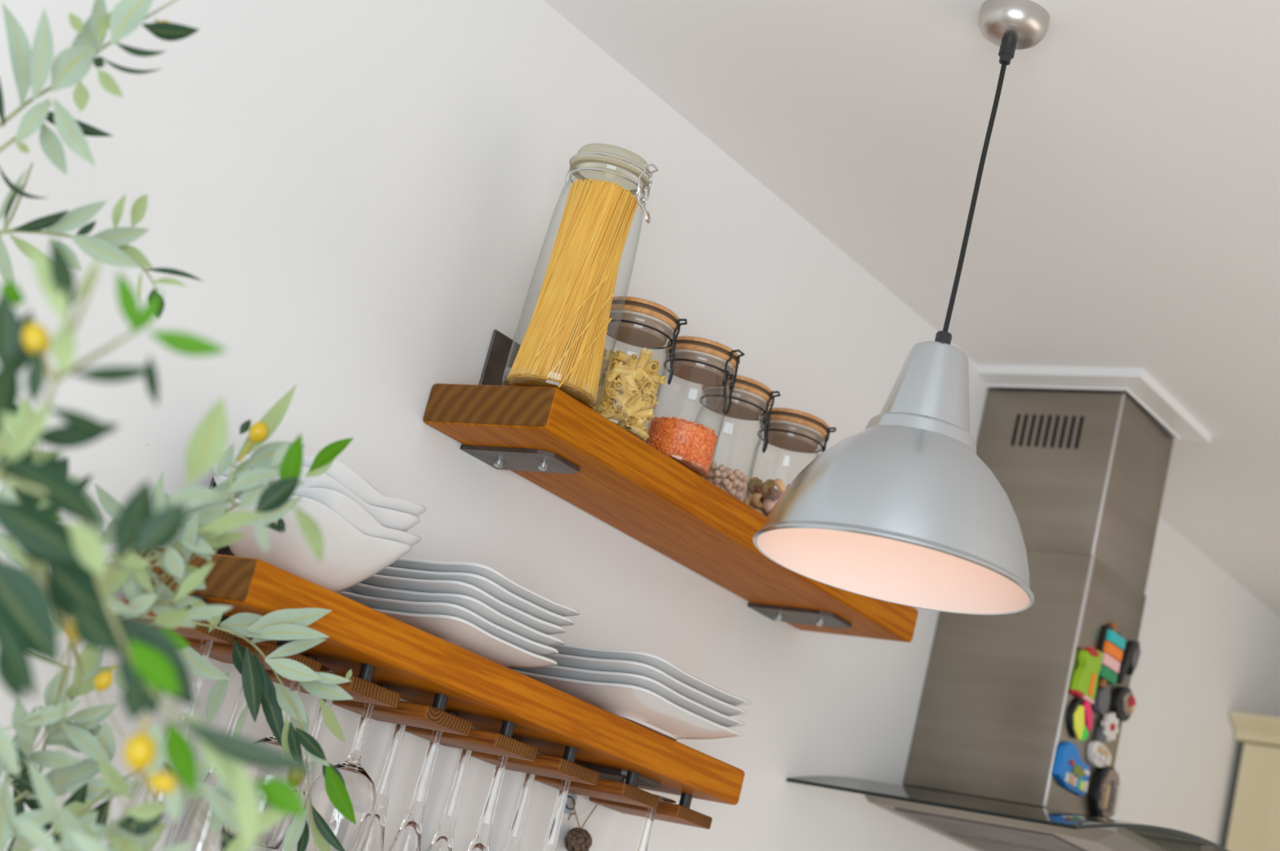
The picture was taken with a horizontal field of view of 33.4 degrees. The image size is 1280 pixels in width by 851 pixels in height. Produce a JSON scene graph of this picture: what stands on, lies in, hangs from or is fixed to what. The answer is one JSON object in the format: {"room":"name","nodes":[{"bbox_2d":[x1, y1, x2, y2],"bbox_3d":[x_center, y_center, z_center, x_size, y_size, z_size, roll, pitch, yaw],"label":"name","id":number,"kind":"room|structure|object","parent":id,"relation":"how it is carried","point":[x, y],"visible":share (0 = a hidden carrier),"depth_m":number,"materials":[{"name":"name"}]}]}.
{"room":"kitchen","nodes":[
{"label":"kitchen","id":0,"kind":"room"},
{"bbox_2d":[0,0,1279,850],"bbox_3d":[-0.563,0.601,2.631,0.120,2.651,7.000,3,-19,38],"label":"wall","id":1,"kind":"structure","parent":0,"point":[360,193],"depth_m":2.93,"materials":[{"name":"paint"}]},
{"bbox_2d":[120,476,744,804],"bbox_3d":[-0.212,0.298,2.789,0.220,0.180,1.020,3,-19,38],"label":"wall shelf","id":2,"kind":"object","parent":1,"relation":"attached to","point":[416,664],"visible":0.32,"depth_m":2.65,"materials":[{"name":"brown wood"}]},
{"bbox_2d":[225,495,412,592],"bbox_3d":[-0.402,0.149,2.504,0.204,0.085,0.204,3,-19,38],"label":"square bowl","id":3,"kind":"object","parent":2,"relation":"on","point":[350,557],"visible":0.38,"depth_m":2.44,"materials":[{"name":"white ceramic"}]},
{"bbox_2d":[213,475,422,546],"bbox_3d":[-0.390,0.137,2.515,0.204,0.085,0.204,5,-17,31],"label":"square bowl","id":4,"kind":"object","parent":3,"relation":"on","point":[344,505],"visible":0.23,"depth_m":2.43,"materials":[{"name":"white ceramic"}]},
{"bbox_2d":[212,462,420,531],"bbox_3d":[-0.394,0.118,2.518,0.204,0.085,0.204,1,-20,41],"label":"square bowl","id":5,"kind":"object","parent":4,"relation":"on","point":[387,517],"visible":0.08,"depth_m":2.47,"materials":[{"name":"white ceramic"}]},
{"bbox_2d":[224,448,426,516],"bbox_3d":[-0.387,0.103,2.525,0.204,0.085,0.204,4,-18,35],"label":"square bowl","id":6,"kind":"object","parent":5,"relation":"on","point":[338,470],"visible":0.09,"depth_m":2.46,"materials":[{"name":"white ceramic"}]},
{"bbox_2d":[112,594,712,829],"bbox_3d":[-0.260,0.379,2.758,0.164,0.039,1.075,3,-19,38],"label":"stemware rack","id":7,"kind":"object","parent":2,"relation":"attached to","point":[420,720],"visible":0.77,"depth_m":2.75,"materials":[{"name":"brown wood"}]},
{"bbox_2d":[123,635,237,850],"bbox_3d":[-0.528,0.383,2.393,0.063,0.330,0.063,3,-19,38],"label":"champagne flute","id":8,"kind":"object","parent":7,"relation":"hanging from","point":[166,838],"visible":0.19,"depth_m":2.37,"materials":[{"name":"clear glass"}]},
{"bbox_2d":[176,685,246,850],"bbox_3d":[-0.503,0.430,2.542,0.063,0.330,0.063,3,-19,38],"label":"champagne flute","id":9,"kind":"object","parent":7,"relation":"hanging from","point":[188,833],"visible":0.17,"depth_m":2.51,"materials":[{"name":"clear glass"}]},
{"bbox_2d":[221,664,330,848],"bbox_3d":[-0.427,0.382,2.508,0.087,0.220,0.087,16,-15,-6],"label":"wine glass","id":10,"kind":"object","parent":7,"relation":"hanging from","point":[273,837],"visible":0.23,"depth_m":2.46,"materials":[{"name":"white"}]},
{"bbox_2d":[262,697,333,850],"bbox_3d":[-0.428,0.480,2.651,0.063,0.330,0.063,3,-19,38],"label":"champagne flute","id":11,"kind":"object","parent":7,"relation":"hanging from","point":[319,727],"visible":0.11,"depth_m":2.66,"materials":[{"name":"clear glass"}]},
{"bbox_2d":[303,702,377,850],"bbox_3d":[-0.357,0.431,2.620,0.087,0.220,0.087,16,-15,-6],"label":"wine glass","id":12,"kind":"object","parent":7,"relation":"hanging from","point":[361,788],"visible":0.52,"depth_m":2.58,"materials":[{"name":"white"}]},
{"bbox_2d":[362,724,406,850],"bbox_3d":[-0.347,0.528,2.753,0.063,0.330,0.063,3,-19,38],"label":"champagne flute","id":13,"kind":"object","parent":7,"relation":"hanging from","point":[375,841],"visible":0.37,"depth_m":2.76,"materials":[{"name":"clear glass"}]},
{"bbox_2d":[388,729,443,850],"bbox_3d":[-0.296,0.531,2.714,0.063,0.330,0.063,3,-19,38],"label":"champagne flute","id":14,"kind":"object","parent":7,"relation":"hanging from","point":[408,837],"visible":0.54,"depth_m":2.72,"materials":[{"name":"clear glass"}]},
{"bbox_2d":[427,748,472,850],"bbox_3d":[-0.269,0.577,2.857,0.063,0.330,0.063,3,-19,38],"label":"champagne flute","id":15,"kind":"object","parent":7,"relation":"hanging from","point":[442,840],"visible":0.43,"depth_m":2.87,"materials":[{"name":"clear glass"}]},
{"bbox_2d":[467,755,508,850],"bbox_3d":[-0.218,0.580,2.817,0.063,0.330,0.063,3,-19,38],"label":"champagne flute","id":16,"kind":"object","parent":7,"relation":"hanging from","point":[480,841],"visible":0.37,"depth_m":2.83,"materials":[{"name":"clear glass"}]},
{"bbox_2d":[502,773,535,850],"bbox_3d":[-0.189,0.627,2.965,0.063,0.330,0.063,3,-19,38],"label":"champagne flute","id":17,"kind":"object","parent":7,"relation":"hanging from","point":[513,839],"visible":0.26,"depth_m":2.98,"materials":[{"name":"clear glass"}]},
{"bbox_2d":[541,778,571,850],"bbox_3d":[-0.137,0.630,2.925,0.063,0.330,0.063,3,-19,38],"label":"champagne flute","id":18,"kind":"object","parent":7,"relation":"hanging from","point":[550,842],"visible":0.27,"depth_m":2.94,"materials":[{"name":"clear glass"}]},
{"bbox_2d":[636,793,676,850],"bbox_3d":[-0.018,0.682,3.001,0.063,0.330,0.063,3,-19,38],"label":"champagne flute","id":19,"kind":"object","parent":7,"relation":"hanging from","point":[644,840],"visible":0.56,"depth_m":3.03,"materials":[{"name":"clear glass"}]},
{"bbox_2d":[373,608,557,667],"bbox_3d":[-0.248,0.278,2.719,0.224,0.029,0.224,3,-19,38],"label":"square plate","id":20,"kind":"object","parent":2,"relation":"on","point":[462,633],"visible":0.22,"depth_m":2.63,"materials":[{"name":"white ceramic"}]},
{"bbox_2d":[337,591,559,655],"bbox_3d":[-0.247,0.264,2.724,0.224,0.029,0.224,2,-19,39],"label":"square plate","id":21,"kind":"object","parent":20,"relation":"on","point":[409,606],"visible":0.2,"depth_m":2.64,"materials":[{"name":"white ceramic"}]},
{"bbox_2d":[349,582,564,646],"bbox_3d":[-0.239,0.252,2.731,0.224,0.029,0.224,3,-19,37],"label":"square plate","id":22,"kind":"object","parent":21,"relation":"on","point":[473,604],"visible":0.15,"depth_m":2.65,"materials":[{"name":"white ceramic"}]},
{"bbox_2d":[360,573,565,634],"bbox_3d":[-0.238,0.237,2.733,0.224,0.029,0.224,2,-19,38],"label":"square plate","id":23,"kind":"object","parent":22,"relation":"on","point":[384,581],"visible":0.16,"depth_m":2.65,"materials":[{"name":"white ceramic"}]},
{"bbox_2d":[376,566,575,626],"bbox_3d":[-0.226,0.228,2.744,0.224,0.029,0.224,3,-19,37],"label":"square plate","id":24,"kind":"object","parent":23,"relation":"on","point":[487,585],"visible":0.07,"depth_m":2.66,"materials":[{"name":"white ceramic"}]},
{"bbox_2d":[387,557,580,616],"bbox_3d":[-0.220,0.216,2.752,0.224,0.029,0.224,3,-19,38],"label":"square plate","id":25,"kind":"object","parent":24,"relation":"on","point":[486,571],"visible":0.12,"depth_m":2.67,"materials":[{"name":"white ceramic"}]},
{"bbox_2d":[511,668,743,740],"bbox_3d":[-0.033,0.399,2.969,0.279,0.034,0.279,3,-19,38],"label":"square plate","id":26,"kind":"object","parent":2,"relation":"on","point":[644,707],"visible":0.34,"depth_m":2.87,"materials":[{"name":"white ceramic"}]},
{"bbox_2d":[508,665,745,727],"bbox_3d":[-0.029,0.385,2.974,0.279,0.034,0.279,3,-19,37],"label":"square plate","id":27,"kind":"object","parent":26,"relation":"on","point":[644,682],"visible":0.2,"depth_m":2.86,"materials":[{"name":"white ceramic"}]},
{"bbox_2d":[542,653,748,716],"bbox_3d":[-0.026,0.369,2.974,0.279,0.034,0.279,2,-19,38],"label":"square plate","id":28,"kind":"object","parent":27,"relation":"on","point":[566,660],"visible":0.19,"depth_m":2.86,"materials":[{"name":"white ceramic"}]},
{"bbox_2d":[551,644,751,706],"bbox_3d":[-0.021,0.356,2.982,0.279,0.034,0.279,3,-19,37],"label":"square plate","id":29,"kind":"object","parent":28,"relation":"on","point":[654,660],"visible":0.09,"depth_m":2.87,"materials":[{"name":"white ceramic"}]},
{"bbox_2d":[563,792,577,814],"bbox_3d":[-0.104,0.551,3.113,0.011,0.030,0.038,3,-19,38],"label":"wall hook","id":30,"kind":"object","parent":1,"relation":"attached to","point":[568,808],"visible":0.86,"depth_m":3.12,"materials":[{"name":"grey"}]},
{"bbox_2d":[564,797,597,850],"bbox_3d":[-0.079,0.590,3.119,0.041,0.083,0.070,3,-19,38],"label":"ball","id":31,"kind":"object","parent":30,"relation":"hanging from","point":[578,838],"visible":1,"depth_m":3.09,"materials":[{"name":"brown wicker"}]},
{"bbox_2d":[422,328,918,642],"bbox_3d":[0.094,0.102,3.172,0.220,0.185,1.001,3,-19,38],"label":"wall shelf","id":32,"kind":"object","parent":1,"relation":"attached to","point":[545,436],"visible":0.81,"depth_m":2.97,"materials":[{"name":"brown wood"}]},
{"bbox_2d":[502,148,658,408],"bbox_3d":[-0.077,-0.198,2.848,0.134,0.352,0.134,17,-15,-8],"label":"glass jar","id":33,"kind":"object","parent":32,"relation":"on","point":[644,185],"visible":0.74,"depth_m":2.85,"materials":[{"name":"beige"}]},
{"bbox_2d":[533,275,608,358],"bbox_3d":[-0.089,-0.142,2.778,0.066,0.136,0.003,15,-15,-4],"label":"strand","id":34,"kind":"object","parent":33,"relation":"in","point":[606,276],"visible":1,"depth_m":2.78,"materials":[{"name":"food"}]},
{"bbox_2d":[506,177,637,406],"bbox_3d":[-0.082,-0.180,2.843,0.121,0.289,0.120,11,-15,14],"label":"spaghetti","id":35,"kind":"object","parent":33,"relation":"in","point":[597,216],"visible":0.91,"depth_m":2.81,"materials":[{"name":"food"}]},
{"bbox_2d":[546,292,613,378],"bbox_3d":[-0.078,-0.117,2.774,0.061,0.143,0.003,21,-16,-22],"label":"strand","id":36,"kind":"object","parent":33,"relation":"in","point":[612,293],"visible":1,"depth_m":2.77,"materials":[{"name":"food"}]},
{"bbox_2d":[557,317,612,387],"bbox_3d":[-0.071,-0.095,2.773,0.054,0.118,0.003,25,-18,-35],"label":"strand","id":37,"kind":"object","parent":33,"relation":"in","point":[611,318],"visible":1,"depth_m":2.77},
{"bbox_2d":[606,296,687,441],"bbox_3d":[-0.017,-0.072,2.929,0.112,0.187,0.107,3,-19,38],"label":"glass jar","id":38,"kind":"object","parent":32,"relation":"on","point":[646,323],"visible":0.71,"depth_m":2.92,"materials":[{"name":"clear glass"}]},
{"bbox_2d":[590,404,613,413],"bbox_3d":[-0.052,-0.021,2.884,0.037,0.028,0.020,14,-15,2],"label":"pasta","id":39,"kind":"object","parent":38,"relation":"in","point":[597,406],"visible":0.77,"depth_m":2.88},
{"bbox_2d":[602,370,613,386],"bbox_3d":[-0.042,-0.056,2.893,0.020,0.035,0.035,16,-15,-4],"label":"pasta","id":40,"kind":"object","parent":38,"relation":"in","point":[606,373],"visible":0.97,"depth_m":2.88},
{"bbox_2d":[599,404,617,418],"bbox_3d":[-0.047,-0.015,2.876,0.036,0.035,0.020,14,-15,1],"label":"pasta","id":41,"kind":"object","parent":38,"relation":"in","point":[608,415],"visible":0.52,"depth_m":2.87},
{"bbox_2d":[597,384,618,404],"bbox_3d":[-0.047,-0.041,2.883,0.020,0.027,0.038,24,-17,-31],"label":"pasta","id":42,"kind":"object","parent":38,"relation":"in","point":[609,389],"visible":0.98,"depth_m":2.88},
{"bbox_2d":[602,347,614,361],"bbox_3d":[-0.037,-0.090,2.909,0.035,0.021,0.021,20,-16,-22],"label":"pasta","id":43,"kind":"object","parent":38,"relation":"in","point":[608,355],"visible":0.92,"depth_m":2.90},
{"bbox_2d":[600,360,620,372],"bbox_3d":[-0.043,-0.078,2.901,0.021,0.023,0.037,23,-17,-30],"label":"pasta","id":44,"kind":"object","parent":38,"relation":"in","point":[605,365],"visible":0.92,"depth_m":2.90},
{"bbox_2d":[601,398,621,413],"bbox_3d":[-0.036,-0.021,2.883,0.020,0.022,0.037,7,-17,26],"label":"pasta","id":45,"kind":"object","parent":38,"relation":"in","point":[609,402],"visible":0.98,"depth_m":2.87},
{"bbox_2d":[600,386,623,403],"bbox_3d":[-0.034,-0.042,2.893,0.037,0.026,0.020,10,-16,16],"label":"pasta","id":46,"kind":"object","parent":45,"relation":"on","point":[620,397],"visible":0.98,"depth_m":2.88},
{"bbox_2d":[603,360,626,384],"bbox_3d":[-0.032,-0.070,2.894,0.020,0.038,0.029,2,-19,38],"label":"pasta","id":47,"kind":"object","parent":38,"relation":"in","point":[615,375],"visible":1,"depth_m":2.89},
{"bbox_2d":[611,380,622,391],"bbox_3d":[-0.031,-0.056,2.888,0.021,0.022,0.037,17,-15,-9],"label":"pasta","id":48,"kind":"object","parent":38,"relation":"in","point":[613,384],"visible":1,"depth_m":2.87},
{"bbox_2d":[608,411,628,423],"bbox_3d":[-0.031,-0.008,2.879,0.021,0.021,0.036,23,-17,-30],"label":"pasta","id":49,"kind":"object","parent":38,"relation":"in","point":[619,417],"visible":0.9,"depth_m":2.87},
{"bbox_2d":[615,403,628,412],"bbox_3d":[-0.022,-0.025,2.889,0.020,0.025,0.037,11,-15,11],"label":"pasta","id":50,"kind":"object","parent":49,"relation":"on","point":[624,406],"visible":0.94,"depth_m":2.87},
{"label":"pasta","id":51,"kind":"object","parent":50,"relation":"on","visible":0},
{"bbox_2d":[617,372,632,392],"bbox_3d":[-0.024,-0.059,2.895,0.020,0.038,0.031,16,-15,-4],"label":"pasta","id":52,"kind":"object","parent":51,"relation":"on","point":[621,375],"visible":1,"depth_m":2.89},
{"bbox_2d":[610,377,636,396],"bbox_3d":[-0.020,-0.051,2.888,0.037,0.026,0.020,7,-16,25],"label":"pasta","id":53,"kind":"object","parent":38,"relation":"in","point":[617,384],"visible":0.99,"depth_m":2.88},
{"bbox_2d":[616,415,632,426],"bbox_3d":[-0.026,-0.006,2.889,0.020,0.029,0.038,24,-18,-32],"label":"pasta","id":54,"kind":"object","parent":38,"relation":"in","point":[624,422],"visible":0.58,"depth_m":2.88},
{"bbox_2d":[613,350,639,363],"bbox_3d":[-0.019,-0.091,2.905,0.035,0.021,0.021,25,-18,-34],"label":"pasta","id":55,"kind":"object","parent":38,"relation":"in","point":[620,355],"visible":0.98,"depth_m":2.90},
{"bbox_2d":[615,382,639,408],"bbox_3d":[-0.019,-0.040,2.883,0.035,0.036,0.020,-1,-22,46],"label":"pasta","id":56,"kind":"object","parent":38,"relation":"in","point":[625,395],"visible":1,"depth_m":2.88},
{"bbox_2d":[620,417,636,434],"bbox_3d":[-0.013,0.003,2.893,0.020,0.021,0.036,10,-15,16],"label":"pasta","id":57,"kind":"object","parent":38,"relation":"in","point":[632,430],"visible":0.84,"depth_m":2.89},
{"bbox_2d":[625,413,639,428],"bbox_3d":[-0.013,-0.004,2.880,0.021,0.023,0.037,17,-15,-9],"label":"pasta","id":58,"kind":"object","parent":38,"relation":"in","point":[635,423],"visible":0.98,"depth_m":2.87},
{"bbox_2d":[627,353,638,368],"bbox_3d":[-0.010,-0.081,2.897,0.020,0.027,0.037,16,-15,-6],"label":"pasta","id":59,"kind":"object","parent":38,"relation":"in","point":[633,360],"visible":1,"depth_m":2.89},
{"bbox_2d":[625,407,643,426],"bbox_3d":[-0.012,-0.013,2.892,0.036,0.021,0.021,21,-16,-22],"label":"pasta","id":60,"kind":"object","parent":38,"relation":"in","point":[640,421],"visible":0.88,"depth_m":2.89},
{"bbox_2d":[626,388,647,406],"bbox_3d":[-0.006,-0.034,2.895,0.020,0.034,0.036,23,-17,-30],"label":"pasta","id":61,"kind":"object","parent":38,"relation":"in","point":[633,398],"visible":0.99,"depth_m":2.89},
{"bbox_2d":[623,372,641,395],"bbox_3d":[-0.012,-0.056,2.894,0.034,0.036,0.020,21,-16,-23],"label":"pasta","id":62,"kind":"object","parent":61,"relation":"on","point":[629,379],"visible":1,"depth_m":2.89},
{"bbox_2d":[613,366,639,381],"bbox_3d":[-0.020,-0.072,2.896,0.035,0.021,0.021,17,-15,-8],"label":"pasta","id":63,"kind":"object","parent":62,"relation":"on","point":[625,371],"visible":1,"depth_m":2.89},
{"bbox_2d":[622,364,646,382],"bbox_3d":[-0.009,-0.072,2.897,0.038,0.026,0.021,4,-18,35],"label":"pasta","id":64,"kind":"object","parent":62,"relation":"on","point":[639,375],"visible":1,"depth_m":2.89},
{"bbox_2d":[626,426,648,440],"bbox_3d":[-0.003,0.004,2.908,0.037,0.025,0.021,23,-17,-29],"label":"pasta","id":65,"kind":"object","parent":38,"relation":"in","point":[640,433],"visible":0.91,"depth_m":2.91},
{"bbox_2d":[626,395,648,414],"bbox_3d":[-0.005,-0.024,2.888,0.034,0.036,0.020,4,-18,36],"label":"pasta","id":66,"kind":"object","parent":38,"relation":"in","point":[638,404],"visible":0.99,"depth_m":2.88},
{"bbox_2d":[634,408,653,417],"bbox_3d":[0.000,-0.014,2.899,0.037,0.023,0.021,11,-15,12],"label":"pasta","id":67,"kind":"object","parent":38,"relation":"in","point":[642,413],"visible":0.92,"depth_m":2.89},
{"bbox_2d":[637,386,651,401],"bbox_3d":[-0.002,-0.041,2.902,0.021,0.020,0.036,22,-17,-25],"label":"pasta","id":68,"kind":"object","parent":38,"relation":"in","point":[647,396],"visible":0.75,"depth_m":2.89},
{"bbox_2d":[637,377,652,390],"bbox_3d":[0.006,-0.053,2.910,0.020,0.021,0.036,14,-15,1],"label":"pasta","id":69,"kind":"object","parent":38,"relation":"in","point":[647,378],"visible":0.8,"depth_m":2.90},
{"bbox_2d":[636,364,654,383],"bbox_3d":[0.005,-0.070,2.906,0.037,0.029,0.020,20,-16,-19],"label":"pasta","id":70,"kind":"object","parent":69,"relation":"on","point":[641,370],"visible":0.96,"depth_m":2.90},
{"bbox_2d":[635,346,654,368],"bbox_3d":[0.003,-0.089,2.900,0.021,0.036,0.034,23,-17,-28],"label":"pasta","id":71,"kind":"object","parent":38,"relation":"in","point":[645,355],"visible":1,"depth_m":2.90,"materials":[{"name":"food"}]},
{"bbox_2d":[636,379,655,394],"bbox_3d":[0.003,-0.055,2.897,0.037,0.029,0.020,0,-20,42],"label":"pasta","id":72,"kind":"object","parent":38,"relation":"in","point":[645,383],"visible":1,"depth_m":2.89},
{"bbox_2d":[641,392,658,408],"bbox_3d":[0.008,-0.030,2.914,0.020,0.035,0.036,0,-21,44],"label":"pasta","id":73,"kind":"object","parent":38,"relation":"in","point":[655,397],"visible":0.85,"depth_m":2.91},
{"bbox_2d":[644,362,657,373],"bbox_3d":[0.011,-0.079,2.907,0.020,0.021,0.035,21,-16,-25],"label":"pasta","id":74,"kind":"object","parent":38,"relation":"in","point":[649,367],"visible":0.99,"depth_m":2.90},
{"bbox_2d":[646,357,660,375],"bbox_3d":[0.017,-0.079,2.919,0.020,0.021,0.037,14,-15,2],"label":"pasta","id":75,"kind":"object","parent":38,"relation":"in","point":[655,372],"visible":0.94,"depth_m":2.91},
{"bbox_2d":[649,374,666,384],"bbox_3d":[0.019,-0.065,2.926,0.035,0.020,0.021,8,-17,21],"label":"pasta","id":76,"kind":"object","parent":38,"relation":"in","point":[658,379],"visible":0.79,"depth_m":2.92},
{"label":"pasta","id":77,"kind":"object","parent":38,"relation":"in","visible":0},
{"bbox_2d":[608,355,626,369],"bbox_3d":[-0.027,-0.078,2.906,0.036,0.021,0.020,25,-18,-34],"label":"pasta","id":78,"kind":"object","parent":77,"relation":"on","point":[613,358],"visible":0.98,"depth_m":2.90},
{"bbox_2d":[647,335,744,479],"bbox_3d":[0.070,-0.022,3.030,0.107,0.187,0.107,17,-15,-8],"label":"glass jar","id":79,"kind":"object","parent":32,"relation":"on","point":[699,360],"visible":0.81,"depth_m":3.01,"materials":[{"name":"clear glass"}]},
{"bbox_2d":[645,416,718,476],"bbox_3d":[0.057,0.029,3.016,0.098,0.060,0.098,11,-15,14],"label":"lentils","id":80,"kind":"object","parent":79,"relation":"in","point":[693,446],"visible":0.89,"depth_m":2.98,"materials":[{"name":"food"}]},
{"bbox_2d":[696,373,780,502],"bbox_3d":[0.125,0.027,3.156,0.107,0.187,0.107,23,-17,-30],"label":"glass jar","id":81,"kind":"object","parent":32,"relation":"on","point":[750,397],"visible":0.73,"depth_m":3.14,"materials":[{"name":"clear glass"}]},
{"bbox_2d":[743,407,835,491],"bbox_3d":[0.219,0.077,3.252,0.111,0.187,0.107,3,-19,38],"label":"glass jar","id":82,"kind":"object","parent":32,"relation":"on","point":[789,429],"visible":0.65,"depth_m":3.24,"materials":[{"name":"clear glass"}]},
{"bbox_2d":[742,496,753,505],"bbox_3d":[0.163,0.118,3.223,0.013,0.024,0.025,3,-18,36],"label":"nut","id":83,"kind":"object","parent":82,"relation":"in","point":[748,500],"visible":0.67,"depth_m":3.22,"materials":[{"name":"brown food"}]},
{"bbox_2d":[746,476,762,493],"bbox_3d":[0.175,0.092,3.235,0.028,0.026,0.017,20,-16,-19],"label":"walnut half","id":84,"kind":"object","parent":82,"relation":"in","point":[755,481],"visible":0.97,"depth_m":3.23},
{"bbox_2d":[751,493,763,508],"bbox_3d":[0.177,0.114,3.215,0.016,0.019,0.025,5,-17,31],"label":"nut","id":85,"kind":"object","parent":82,"relation":"in","point":[756,498],"visible":1,"depth_m":3.21,"materials":[{"name":"brown food"}]},
{"bbox_2d":[755,484,764,499],"bbox_3d":[0.181,0.101,3.221,0.012,0.016,0.030,3,-19,36],"label":"almond","id":86,"kind":"object","parent":82,"relation":"in","point":[758,490],"visible":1,"depth_m":3.21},
{"bbox_2d":[760,479,774,494],"bbox_3d":[0.193,0.093,3.219,0.018,0.026,0.028,21,-16,-22],"label":"walnut half","id":87,"kind":"object","parent":82,"relation":"in","point":[769,483],"visible":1,"depth_m":3.21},
{"bbox_2d":[762,500,774,512],"bbox_3d":[0.194,0.122,3.205,0.021,0.018,0.018,9,-16,21],"label":"hazelnut","id":88,"kind":"object","parent":82,"relation":"in","point":[767,505],"visible":0.74,"depth_m":3.20,"materials":[{"name":"beige"}]},
{"bbox_2d":[768,487,780,500],"bbox_3d":[0.203,0.105,3.209,0.028,0.018,0.013,26,-18,-36],"label":"almond","id":89,"kind":"object","parent":82,"relation":"in","point":[774,494],"visible":0.77,"depth_m":3.20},
{"bbox_2d":[773,478,786,493],"bbox_3d":[0.210,0.090,3.202,0.023,0.022,0.016,6,-17,29],"label":"nut","id":90,"kind":"object","parent":82,"relation":"in","point":[778,482],"visible":0.88,"depth_m":3.20,"materials":[{"name":"brown food"}]},
{"bbox_2d":[786,388,1228,850],"bbox_3d":[0.855,0.383,3.890,0.566,0.856,1.005,3,-19,38],"label":"hood","id":91,"kind":"object","parent":1,"relation":"attached to","point":[1082,475],"visible":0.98,"depth_m":3.86,"materials":[{"name":"metal"}]},
{"bbox_2d":[865,794,1166,850],"bbox_3d":[0.726,0.744,3.818,0.473,0.033,0.530,3,-19,38],"label":"hood","id":92,"kind":"object","parent":91,"relation":"attached to","point":[977,831],"depth_m":3.69,"materials":[{"name":"metal"}]},
{"bbox_2d":[1053,741,1089,796],"bbox_3d":[0.767,0.606,3.772,0.016,0.078,0.119,3,-19,38],"label":"magnet","id":93,"kind":"object","parent":91,"relation":"attached to","point":[1072,774],"visible":1,"depth_m":3.75,"materials":[{"name":"blue"}]},
{"bbox_2d":[1067,697,1093,740],"bbox_3d":[0.784,0.522,3.789,0.014,0.075,0.078,3,-19,38],"label":"magnet","id":94,"kind":"object","parent":91,"relation":"attached to","point":[1080,715],"visible":1,"depth_m":3.78,"materials":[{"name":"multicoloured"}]},
{"bbox_2d":[1070,646,1102,703],"bbox_3d":[0.799,0.442,3.801,0.019,0.094,0.074,3,-19,38],"label":"magnet","id":95,"kind":"object","parent":91,"relation":"attached to","point":[1085,677],"visible":1,"depth_m":3.79,"materials":[{"name":"green"}]},
{"bbox_2d":[977,364,1211,442],"bbox_3d":[0.869,-0.036,4.075,0.333,0.026,0.347,3,-19,38],"label":"trim","id":96,"kind":"structure","parent":91,"relation":"attached to","point":[1176,421],"depth_m":3.97,"materials":[{"name":"white paint"}]},
{"bbox_2d":[1087,740,1111,766],"bbox_3d":[0.833,0.597,3.857,0.015,0.043,0.085,3,-19,38],"label":"magnet","id":97,"kind":"object","parent":91,"relation":"attached to","point":[1098,754],"visible":1,"depth_m":3.84,"materials":[{"name":"white"}]},
{"bbox_2d":[1093,685,1111,714],"bbox_3d":[0.836,0.496,3.858,0.012,0.051,0.044,3,-19,38],"label":"magnet","id":98,"kind":"object","parent":91,"relation":"attached to","point":[1102,697],"visible":1,"depth_m":3.85,"materials":[{"name":"grey"}]},
{"bbox_2d":[1089,765,1120,817],"bbox_3d":[0.848,0.669,3.875,0.022,0.102,0.085,3,-19,38],"label":"magnet","id":99,"kind":"object","parent":91,"relation":"attached to","point":[1106,787],"visible":0.87,"depth_m":3.86,"materials":[{"name":"black"}]},
{"bbox_2d":[1093,711,1119,742],"bbox_3d":[0.852,0.552,3.878,0.017,0.063,0.064,3,-19,38],"label":"magnet","id":100,"kind":"object","parent":91,"relation":"attached to","point":[1109,728],"visible":1,"depth_m":3.87,"materials":[{"name":"grey"}]},
{"bbox_2d":[1097,622,1125,687],"bbox_3d":[0.854,0.418,3.872,0.017,0.120,0.073,3,-19,38],"label":"magnet","id":101,"kind":"object","parent":91,"relation":"attached to","point":[1112,645],"visible":1,"depth_m":3.86,"materials":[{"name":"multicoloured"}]},
{"bbox_2d":[1111,685,1136,721],"bbox_3d":[0.893,0.513,3.925,0.021,0.064,0.069,3,-19,38],"label":"magnet","id":102,"kind":"object","parent":91,"relation":"attached to","point":[1123,702],"visible":1,"depth_m":3.91,"materials":[{"name":"black"}]},
{"bbox_2d":[1115,640,1140,684],"bbox_3d":[0.903,0.439,3.939,0.014,0.094,0.062,3,-19,38],"label":"magnet","id":103,"kind":"object","parent":91,"relation":"attached to","point":[1131,652],"visible":0.99,"depth_m":3.94,"materials":[{"name":"black"}]},
{"bbox_2d":[543,0,1279,617],"bbox_3d":[1.508,-0.607,1.639,4.520,0.100,7.000,3,-19,38],"label":"ceiling","id":104,"kind":"structure","parent":0,"point":[1126,213],"depth_m":3.18,"materials":[{"name":"paint"}]},
{"bbox_2d":[752,0,1049,614],"bbox_3d":[0.388,-0.175,2.619,0.338,0.746,0.338,3,-19,38],"label":"pendant lamp","id":105,"kind":"object","parent":104,"relation":"hanging from","point":[904,508],"visible":1,"depth_m":2.51,"materials":[{"name":"grey metal"}]},
{"bbox_3d":[0.844,1.968,0.932,4.520,0.100,7.000,3,-19,38],"label":"floor","id":106,"kind":"structure","parent":0,"visible":0},
{"bbox_2d":[0,0,355,850],"bbox_3d":[-0.546,0.599,1.584,0.643,2.125,1.506,11,-15,14],"label":"tree","id":107,"kind":"object","parent":106,"relation":"on","point":[70,561],"visible":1,"depth_m":1.80,"materials":[{"name":"green plant"}]},
{"bbox_3d":[3.159,1.889,3.824,4.400,2.651,0.120,3,-19,38],"label":"wall","id":108,"kind":"structure","parent":0,"visible":0},
{"bbox_2d":[1224,711,1279,850],"bbox_3d":[1.793,1.168,4.826,0.956,0.850,0.413,3,-19,38],"label":"upper cabinet","id":109,"kind":"object","parent":108,"relation":"attached to","point":[1254,821],"visible":1,"depth_m":5.04,"materials":[{"name":"beige"}]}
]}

